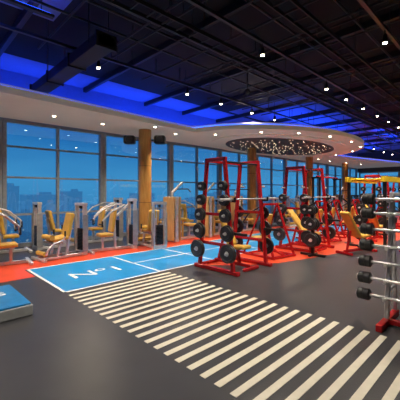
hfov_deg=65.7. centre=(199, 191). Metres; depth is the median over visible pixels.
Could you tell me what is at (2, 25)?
track
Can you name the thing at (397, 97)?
conduit pipe
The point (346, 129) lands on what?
conduit pipe
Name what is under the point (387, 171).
window
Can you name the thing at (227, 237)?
weight plate
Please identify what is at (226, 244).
weight plate
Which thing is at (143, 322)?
floor
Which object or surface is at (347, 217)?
bench
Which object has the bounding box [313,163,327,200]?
window
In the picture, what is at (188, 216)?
building
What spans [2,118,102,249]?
window
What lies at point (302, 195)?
weight plate
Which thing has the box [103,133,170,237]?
window
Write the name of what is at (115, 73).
ceiling beam
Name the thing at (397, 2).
conduit pipe
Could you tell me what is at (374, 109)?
conduit pipe
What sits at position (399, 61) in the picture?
conduit pipe
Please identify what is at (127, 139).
loudspeaker
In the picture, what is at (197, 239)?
weight plate
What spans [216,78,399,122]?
ceiling beam
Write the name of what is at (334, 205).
press
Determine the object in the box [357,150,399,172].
wall
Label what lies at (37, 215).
machine
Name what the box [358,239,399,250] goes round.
barbell
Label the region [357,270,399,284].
barbell
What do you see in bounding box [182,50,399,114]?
ceiling beam
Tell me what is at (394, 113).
ceiling beam
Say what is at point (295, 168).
rack
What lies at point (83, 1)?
conduit pipe
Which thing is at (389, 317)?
rack
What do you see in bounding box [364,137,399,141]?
ceiling beam
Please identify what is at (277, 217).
weight plate
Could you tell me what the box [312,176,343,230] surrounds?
rack
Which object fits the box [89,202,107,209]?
building
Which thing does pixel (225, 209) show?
weight plate
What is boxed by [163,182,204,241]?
machine
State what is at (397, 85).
conduit pipe
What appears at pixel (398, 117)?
conduit pipe
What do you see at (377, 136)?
tray
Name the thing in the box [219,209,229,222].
weight plate
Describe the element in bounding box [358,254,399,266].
barbell
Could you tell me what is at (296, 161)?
window
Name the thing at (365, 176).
rack
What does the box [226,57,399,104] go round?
conduit pipe
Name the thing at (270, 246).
weight plate
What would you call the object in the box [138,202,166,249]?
machine
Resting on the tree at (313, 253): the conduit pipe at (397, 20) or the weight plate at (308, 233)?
the weight plate at (308, 233)
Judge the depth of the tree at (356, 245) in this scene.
9.03 m
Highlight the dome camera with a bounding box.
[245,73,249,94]
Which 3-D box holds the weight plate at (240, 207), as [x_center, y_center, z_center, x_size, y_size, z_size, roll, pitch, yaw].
[0.929,0.460,7.356,0.044,0.270,0.270,0,0,-44]
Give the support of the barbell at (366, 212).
on the rack at (389, 317)
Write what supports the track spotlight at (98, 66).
attached to the track at (2, 25)
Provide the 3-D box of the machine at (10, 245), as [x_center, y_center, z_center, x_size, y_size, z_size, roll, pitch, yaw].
[-4.371,0.896,6.647,1.316,1.408,0.790,0,0,-37]
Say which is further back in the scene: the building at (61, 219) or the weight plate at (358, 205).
the building at (61, 219)
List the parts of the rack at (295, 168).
frame, frame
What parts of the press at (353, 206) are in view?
backrest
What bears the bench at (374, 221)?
on the floor
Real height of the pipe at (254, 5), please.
0.319 m
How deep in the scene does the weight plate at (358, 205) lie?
8.94 m
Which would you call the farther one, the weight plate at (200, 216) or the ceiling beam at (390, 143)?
the ceiling beam at (390, 143)
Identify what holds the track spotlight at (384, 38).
attached to the track at (364, 4)
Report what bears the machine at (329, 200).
on the floor
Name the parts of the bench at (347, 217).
backrest, bench frame, seat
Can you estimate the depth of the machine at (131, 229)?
8.69 m
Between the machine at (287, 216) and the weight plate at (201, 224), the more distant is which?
the machine at (287, 216)
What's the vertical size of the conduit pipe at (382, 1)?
0.395 m
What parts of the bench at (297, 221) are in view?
backrest, bench frame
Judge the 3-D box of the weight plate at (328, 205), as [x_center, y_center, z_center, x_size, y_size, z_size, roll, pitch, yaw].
[3.687,0.460,9.037,0.044,0.270,0.270,0,0,-44]
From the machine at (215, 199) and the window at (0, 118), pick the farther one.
the machine at (215, 199)
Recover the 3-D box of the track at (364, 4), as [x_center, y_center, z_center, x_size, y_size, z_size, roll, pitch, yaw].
[7.814,-3.135,9.898,32.800,0.520,0.060,0,0,-44]
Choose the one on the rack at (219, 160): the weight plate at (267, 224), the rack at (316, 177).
the weight plate at (267, 224)
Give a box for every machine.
[0,208,31,253]
[0,212,32,265]
[31,202,73,250]
[31,203,87,262]
[87,198,122,242]
[88,199,137,254]
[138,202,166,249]
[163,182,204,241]
[181,200,195,231]
[197,183,222,237]
[214,198,220,228]
[217,185,245,227]
[230,184,258,232]
[271,198,296,226]
[285,196,299,223]
[295,195,321,221]
[328,195,346,213]
[335,187,346,210]
[338,195,358,224]
[351,195,359,220]
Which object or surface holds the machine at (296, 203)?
on the floor
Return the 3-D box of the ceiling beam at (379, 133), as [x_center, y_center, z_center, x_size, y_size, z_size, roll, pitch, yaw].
[12.287,-3.327,15.486,0.100,0.140,14.700,0,0,-44]
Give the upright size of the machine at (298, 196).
1.408 m
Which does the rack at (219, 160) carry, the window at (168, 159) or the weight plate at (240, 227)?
the weight plate at (240, 227)
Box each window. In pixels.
[0,118,1,249]
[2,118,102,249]
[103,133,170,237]
[171,142,219,228]
[220,149,256,221]
[257,155,285,220]
[286,159,305,206]
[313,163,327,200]
[328,165,341,194]
[348,168,356,205]
[359,171,399,210]
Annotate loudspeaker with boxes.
[123,135,138,144]
[151,135,165,144]
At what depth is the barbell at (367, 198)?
3.95 m
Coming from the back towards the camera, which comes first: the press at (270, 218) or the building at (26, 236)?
the building at (26, 236)
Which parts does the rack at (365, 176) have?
frame, frame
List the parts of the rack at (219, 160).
frame, safety arm, frame, safety arm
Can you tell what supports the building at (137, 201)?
on the ground
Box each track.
[0,23,399,153]
[185,0,399,122]
[357,0,399,49]
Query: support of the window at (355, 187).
in the wall at (6, 77)
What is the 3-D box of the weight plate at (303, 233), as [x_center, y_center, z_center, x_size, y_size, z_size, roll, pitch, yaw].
[2.789,1.180,8.067,0.044,0.360,0.360,0,0,-44]
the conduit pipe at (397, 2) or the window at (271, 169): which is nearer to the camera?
the conduit pipe at (397, 2)
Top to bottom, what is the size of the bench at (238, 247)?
1.201 m
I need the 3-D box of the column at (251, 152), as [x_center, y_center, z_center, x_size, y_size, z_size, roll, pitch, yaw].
[2.404,-0.230,14.403,0.460,3.660,0.460,0,0,-44]
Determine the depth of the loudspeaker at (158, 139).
10.11 m
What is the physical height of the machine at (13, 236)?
1.408 m
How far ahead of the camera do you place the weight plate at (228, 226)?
5.86 m
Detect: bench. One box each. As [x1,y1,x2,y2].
[207,210,258,271]
[284,209,326,250]
[335,211,377,255]
[368,215,387,241]
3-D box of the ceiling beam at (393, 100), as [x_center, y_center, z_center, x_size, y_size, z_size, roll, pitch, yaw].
[7.404,-3.327,10.753,0.100,0.140,14.700,0,0,-44]
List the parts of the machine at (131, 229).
seat, press arm, backrest, tower frame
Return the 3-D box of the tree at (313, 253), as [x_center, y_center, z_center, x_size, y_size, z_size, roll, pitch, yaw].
[2.831,0.950,7.784,0.375,1.300,0.583,0,0,-14]
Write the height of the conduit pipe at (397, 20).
0.395 m
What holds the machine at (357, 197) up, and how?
on the floor
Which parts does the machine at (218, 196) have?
wood panel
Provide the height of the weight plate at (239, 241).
0.360 m
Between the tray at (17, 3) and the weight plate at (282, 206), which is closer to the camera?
the tray at (17, 3)
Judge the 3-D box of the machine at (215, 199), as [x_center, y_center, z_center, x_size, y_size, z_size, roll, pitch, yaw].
[0.352,0.940,13.319,1.162,1.320,0.704,0,0,-42]
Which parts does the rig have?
rig post, rig post, rig post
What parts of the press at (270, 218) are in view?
press arm, backrest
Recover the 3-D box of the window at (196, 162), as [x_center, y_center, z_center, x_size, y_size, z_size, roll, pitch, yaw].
[-0.150,-0.225,13.877,3.000,3.650,0.160,0,0,-44]
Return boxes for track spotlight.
[96,60,100,68]
[260,43,264,55]
[382,30,387,43]
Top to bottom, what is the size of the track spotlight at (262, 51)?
0.235 m
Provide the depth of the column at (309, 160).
18.14 m
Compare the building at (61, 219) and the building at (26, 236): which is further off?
the building at (61, 219)
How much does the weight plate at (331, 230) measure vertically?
0.360 m
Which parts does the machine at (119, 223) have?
seat, press arm, backrest, tower frame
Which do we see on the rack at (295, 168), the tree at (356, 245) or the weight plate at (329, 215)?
the weight plate at (329, 215)
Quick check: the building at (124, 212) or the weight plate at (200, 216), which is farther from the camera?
the building at (124, 212)
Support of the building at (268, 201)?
on the ground
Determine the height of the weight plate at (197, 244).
0.360 m
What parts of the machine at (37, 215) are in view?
tower frame, backrest, machine frame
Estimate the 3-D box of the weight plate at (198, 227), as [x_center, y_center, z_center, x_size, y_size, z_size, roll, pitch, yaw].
[-0.042,0.800,6.462,0.044,0.279,0.279,0,0,-44]
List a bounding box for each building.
[7,183,19,228]
[7,225,30,242]
[9,209,30,232]
[20,192,55,214]
[43,214,64,226]
[43,222,73,239]
[59,209,98,227]
[60,189,82,211]
[80,213,98,235]
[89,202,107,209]
[106,200,126,212]
[106,211,132,232]
[122,201,151,215]
[129,193,154,205]
[181,198,194,205]
[181,214,194,222]
[187,205,194,213]
[207,192,222,201]
[262,195,281,206]
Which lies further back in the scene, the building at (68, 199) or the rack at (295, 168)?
the building at (68, 199)
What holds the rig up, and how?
on the floor
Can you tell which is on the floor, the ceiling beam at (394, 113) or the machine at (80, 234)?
the machine at (80, 234)
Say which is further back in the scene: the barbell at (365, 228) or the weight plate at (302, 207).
the weight plate at (302, 207)
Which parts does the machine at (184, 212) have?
backrest, machine frame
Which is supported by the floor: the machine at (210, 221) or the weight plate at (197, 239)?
the machine at (210, 221)
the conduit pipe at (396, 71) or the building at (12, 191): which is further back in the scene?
the building at (12, 191)
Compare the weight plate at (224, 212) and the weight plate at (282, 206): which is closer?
the weight plate at (224, 212)
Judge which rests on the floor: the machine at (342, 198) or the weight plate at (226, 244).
the machine at (342, 198)
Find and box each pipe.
[30,0,399,144]
[37,0,86,49]
[86,0,399,138]
[100,0,206,65]
[102,0,399,136]
[117,0,184,45]
[119,0,255,73]
[142,0,317,79]
[143,0,391,126]
[166,0,388,86]
[171,0,399,88]
[189,3,399,92]
[207,40,399,99]
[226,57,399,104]
[230,61,399,105]
[242,71,399,109]
[244,0,399,107]
[261,85,399,115]
[276,96,399,119]
[279,97,399,120]
[289,103,399,123]
[313,109,399,124]
[331,117,399,127]
[334,0,399,67]
[335,123,399,131]
[346,129,398,134]
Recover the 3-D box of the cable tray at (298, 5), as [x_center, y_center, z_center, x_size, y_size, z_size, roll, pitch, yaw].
[6.574,-3.065,9.741,30.000,0.670,0.300,0,0,-44]
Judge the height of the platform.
0.164 m
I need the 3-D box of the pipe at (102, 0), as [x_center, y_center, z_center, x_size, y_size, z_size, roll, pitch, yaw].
[5.008,-3.236,11.357,30.000,0.319,0.048,0,0,-44]
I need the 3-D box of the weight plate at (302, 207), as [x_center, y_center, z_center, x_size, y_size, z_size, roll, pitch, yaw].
[2.739,0.460,8.119,0.044,0.252,0.252,0,0,-44]
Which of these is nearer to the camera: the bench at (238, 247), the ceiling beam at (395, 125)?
the bench at (238, 247)
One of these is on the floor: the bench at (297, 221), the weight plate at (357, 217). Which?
the bench at (297, 221)
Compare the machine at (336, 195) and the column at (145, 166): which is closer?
the column at (145, 166)
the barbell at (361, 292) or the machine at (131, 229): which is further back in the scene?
the machine at (131, 229)
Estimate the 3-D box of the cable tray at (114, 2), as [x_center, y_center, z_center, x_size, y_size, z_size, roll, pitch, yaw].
[5.496,-3.065,10.854,30.000,0.670,0.300,0,0,-44]
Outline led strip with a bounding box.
[4,85,393,161]
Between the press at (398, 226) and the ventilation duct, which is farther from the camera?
the press at (398, 226)
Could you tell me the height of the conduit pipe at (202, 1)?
0.395 m
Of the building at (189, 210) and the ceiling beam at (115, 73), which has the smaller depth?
the ceiling beam at (115, 73)
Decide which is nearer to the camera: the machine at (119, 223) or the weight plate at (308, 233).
the weight plate at (308, 233)
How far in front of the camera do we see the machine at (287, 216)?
14.93 m
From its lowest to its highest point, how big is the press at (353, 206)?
1.315 m
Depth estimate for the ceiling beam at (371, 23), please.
7.33 m
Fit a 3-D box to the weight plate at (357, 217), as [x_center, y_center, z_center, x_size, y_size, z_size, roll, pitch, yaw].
[4.606,0.800,8.948,0.044,0.270,0.270,0,0,-44]
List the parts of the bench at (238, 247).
backrest, bench frame, seat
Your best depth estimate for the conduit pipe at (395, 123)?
14.58 m
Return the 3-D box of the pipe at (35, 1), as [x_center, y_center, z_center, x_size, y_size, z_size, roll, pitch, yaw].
[4.452,-3.236,11.931,30.000,0.319,0.048,0,0,-44]
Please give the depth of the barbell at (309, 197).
8.36 m
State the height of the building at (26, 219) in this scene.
25.753 m
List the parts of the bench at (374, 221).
backrest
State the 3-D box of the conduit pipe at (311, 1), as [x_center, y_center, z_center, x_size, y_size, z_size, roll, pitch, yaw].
[2.631,-3.197,4.039,0.040,0.395,12.000,0,0,-44]
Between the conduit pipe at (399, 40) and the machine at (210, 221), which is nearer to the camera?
the conduit pipe at (399, 40)
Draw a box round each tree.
[300,204,325,257]
[349,202,362,247]
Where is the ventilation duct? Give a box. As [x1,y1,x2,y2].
[30,3,116,92]
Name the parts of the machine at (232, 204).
wood panel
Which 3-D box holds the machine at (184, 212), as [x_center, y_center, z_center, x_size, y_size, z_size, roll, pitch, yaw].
[-0.643,0.896,12.357,0.789,1.408,1.316,0,0,44]
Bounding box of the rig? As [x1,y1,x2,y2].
[345,176,399,244]
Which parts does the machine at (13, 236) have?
backrest, seat, press arm, machine frame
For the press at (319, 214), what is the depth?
10.09 m
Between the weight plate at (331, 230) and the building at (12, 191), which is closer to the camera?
the weight plate at (331, 230)
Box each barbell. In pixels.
[218,197,276,201]
[303,196,335,198]
[356,287,399,302]
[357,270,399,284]
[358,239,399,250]
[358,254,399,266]
[359,223,399,234]
[360,207,399,218]
[361,193,399,204]
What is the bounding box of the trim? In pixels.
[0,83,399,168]
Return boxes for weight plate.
[190,240,202,256]
[193,224,202,236]
[194,208,203,219]
[196,195,203,204]
[196,222,205,237]
[197,182,204,190]
[197,239,204,256]
[218,181,225,190]
[219,195,227,205]
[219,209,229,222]
[220,227,231,240]
[220,245,234,263]
[223,225,233,241]
[225,209,231,222]
[226,244,235,262]
[232,219,243,231]
[234,206,243,216]
[236,238,242,243]
[259,207,268,218]
[259,221,271,235]
[259,237,273,253]
[273,228,284,240]
[276,216,284,225]
[277,204,285,212]
[279,194,285,200]
[300,194,306,201]
[300,205,307,213]
[301,217,308,227]
[301,230,310,242]
[304,234,316,246]
[305,219,315,229]
[305,233,318,247]
[307,206,313,213]
[315,232,320,246]
[322,203,330,211]
[322,214,332,224]
[323,227,334,238]
[354,215,364,223]
[356,204,362,210]
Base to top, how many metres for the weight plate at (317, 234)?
0.369 m
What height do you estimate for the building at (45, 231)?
24.225 m
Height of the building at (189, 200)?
27.320 m
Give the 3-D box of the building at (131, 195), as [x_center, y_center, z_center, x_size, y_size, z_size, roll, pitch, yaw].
[-38.449,15.537,205.224,13.580,32.125,10.199,0,0,-44]
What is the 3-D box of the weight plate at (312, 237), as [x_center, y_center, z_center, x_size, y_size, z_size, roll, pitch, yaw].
[2.748,1.200,7.704,0.044,0.333,0.333,0,0,-44]
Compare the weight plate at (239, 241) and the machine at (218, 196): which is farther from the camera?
the machine at (218, 196)
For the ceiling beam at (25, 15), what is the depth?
6.10 m
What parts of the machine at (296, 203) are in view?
backrest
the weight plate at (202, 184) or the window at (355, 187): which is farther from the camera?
the window at (355, 187)
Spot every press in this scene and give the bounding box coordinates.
[240,203,295,259]
[296,201,341,242]
[318,200,352,237]
[336,199,367,233]
[376,206,399,228]
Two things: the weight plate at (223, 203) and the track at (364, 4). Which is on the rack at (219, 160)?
the weight plate at (223, 203)
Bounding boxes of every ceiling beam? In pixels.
[0,0,42,56]
[83,0,258,92]
[144,9,398,105]
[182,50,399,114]
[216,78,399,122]
[268,97,399,122]
[316,112,399,126]
[343,124,399,132]
[355,130,399,136]
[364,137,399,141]
[364,142,399,146]
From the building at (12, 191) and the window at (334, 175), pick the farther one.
the building at (12, 191)
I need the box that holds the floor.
[0,212,399,399]
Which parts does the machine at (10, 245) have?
seat, press arm, machine frame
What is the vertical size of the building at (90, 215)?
26.115 m
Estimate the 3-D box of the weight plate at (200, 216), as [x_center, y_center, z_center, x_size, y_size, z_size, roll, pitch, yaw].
[-0.018,0.460,6.438,0.044,0.252,0.252,0,0,-44]
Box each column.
[138,129,151,240]
[247,148,256,226]
[306,157,312,201]
[342,163,347,207]
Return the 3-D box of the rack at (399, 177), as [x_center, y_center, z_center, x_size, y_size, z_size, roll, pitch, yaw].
[9.438,0.450,14.689,1.490,2.290,1.380,0,0,-44]
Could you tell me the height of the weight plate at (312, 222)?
0.270 m
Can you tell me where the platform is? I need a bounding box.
[0,284,32,322]
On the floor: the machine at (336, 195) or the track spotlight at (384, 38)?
the machine at (336, 195)
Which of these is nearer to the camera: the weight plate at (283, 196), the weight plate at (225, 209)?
the weight plate at (225, 209)
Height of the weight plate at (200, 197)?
0.207 m
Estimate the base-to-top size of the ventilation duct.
0.860 m
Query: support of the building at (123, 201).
on the ground
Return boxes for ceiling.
[0,0,399,152]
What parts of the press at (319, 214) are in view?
backrest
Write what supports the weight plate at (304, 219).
on the rack at (295, 168)
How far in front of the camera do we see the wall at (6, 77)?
10.92 m
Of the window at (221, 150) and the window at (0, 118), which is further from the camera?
the window at (221, 150)
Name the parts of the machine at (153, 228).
machine frame, backrest, tower frame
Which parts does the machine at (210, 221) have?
wood panel, tower frame, wood panel, machine frame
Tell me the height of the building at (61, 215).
24.991 m
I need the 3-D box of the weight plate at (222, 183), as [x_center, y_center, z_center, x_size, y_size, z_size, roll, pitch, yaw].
[0.423,-0.120,5.983,0.044,0.189,0.189,0,0,-44]
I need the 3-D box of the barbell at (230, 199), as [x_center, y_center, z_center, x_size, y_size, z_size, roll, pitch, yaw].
[1.033,0.142,6.334,1.900,0.080,0.080,0,0,-44]
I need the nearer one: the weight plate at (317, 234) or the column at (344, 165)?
the weight plate at (317, 234)
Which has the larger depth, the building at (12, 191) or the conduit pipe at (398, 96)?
the building at (12, 191)
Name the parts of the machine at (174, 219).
wood panel, tower frame, wood panel, seat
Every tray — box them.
[1,0,54,18]
[105,0,399,135]
[261,0,399,102]
[375,129,395,143]
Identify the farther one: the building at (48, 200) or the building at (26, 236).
the building at (48, 200)
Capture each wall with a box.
[0,69,356,168]
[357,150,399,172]
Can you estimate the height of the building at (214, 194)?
31.918 m
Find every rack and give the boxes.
[194,157,278,276]
[275,166,340,252]
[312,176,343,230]
[362,175,399,231]
[375,192,399,332]
[392,177,399,225]
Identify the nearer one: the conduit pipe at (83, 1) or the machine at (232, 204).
the conduit pipe at (83, 1)
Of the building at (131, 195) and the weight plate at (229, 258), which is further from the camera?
the building at (131, 195)
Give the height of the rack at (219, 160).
2.290 m
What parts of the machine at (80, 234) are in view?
machine frame, seat, backrest, tower frame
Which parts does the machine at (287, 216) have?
tower frame, machine frame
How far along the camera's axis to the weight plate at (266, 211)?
6.80 m
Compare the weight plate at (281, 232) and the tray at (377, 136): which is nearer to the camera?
the weight plate at (281, 232)
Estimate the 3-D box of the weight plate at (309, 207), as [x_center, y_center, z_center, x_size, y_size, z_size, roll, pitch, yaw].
[2.748,0.450,7.704,0.044,0.189,0.189,0,0,-44]

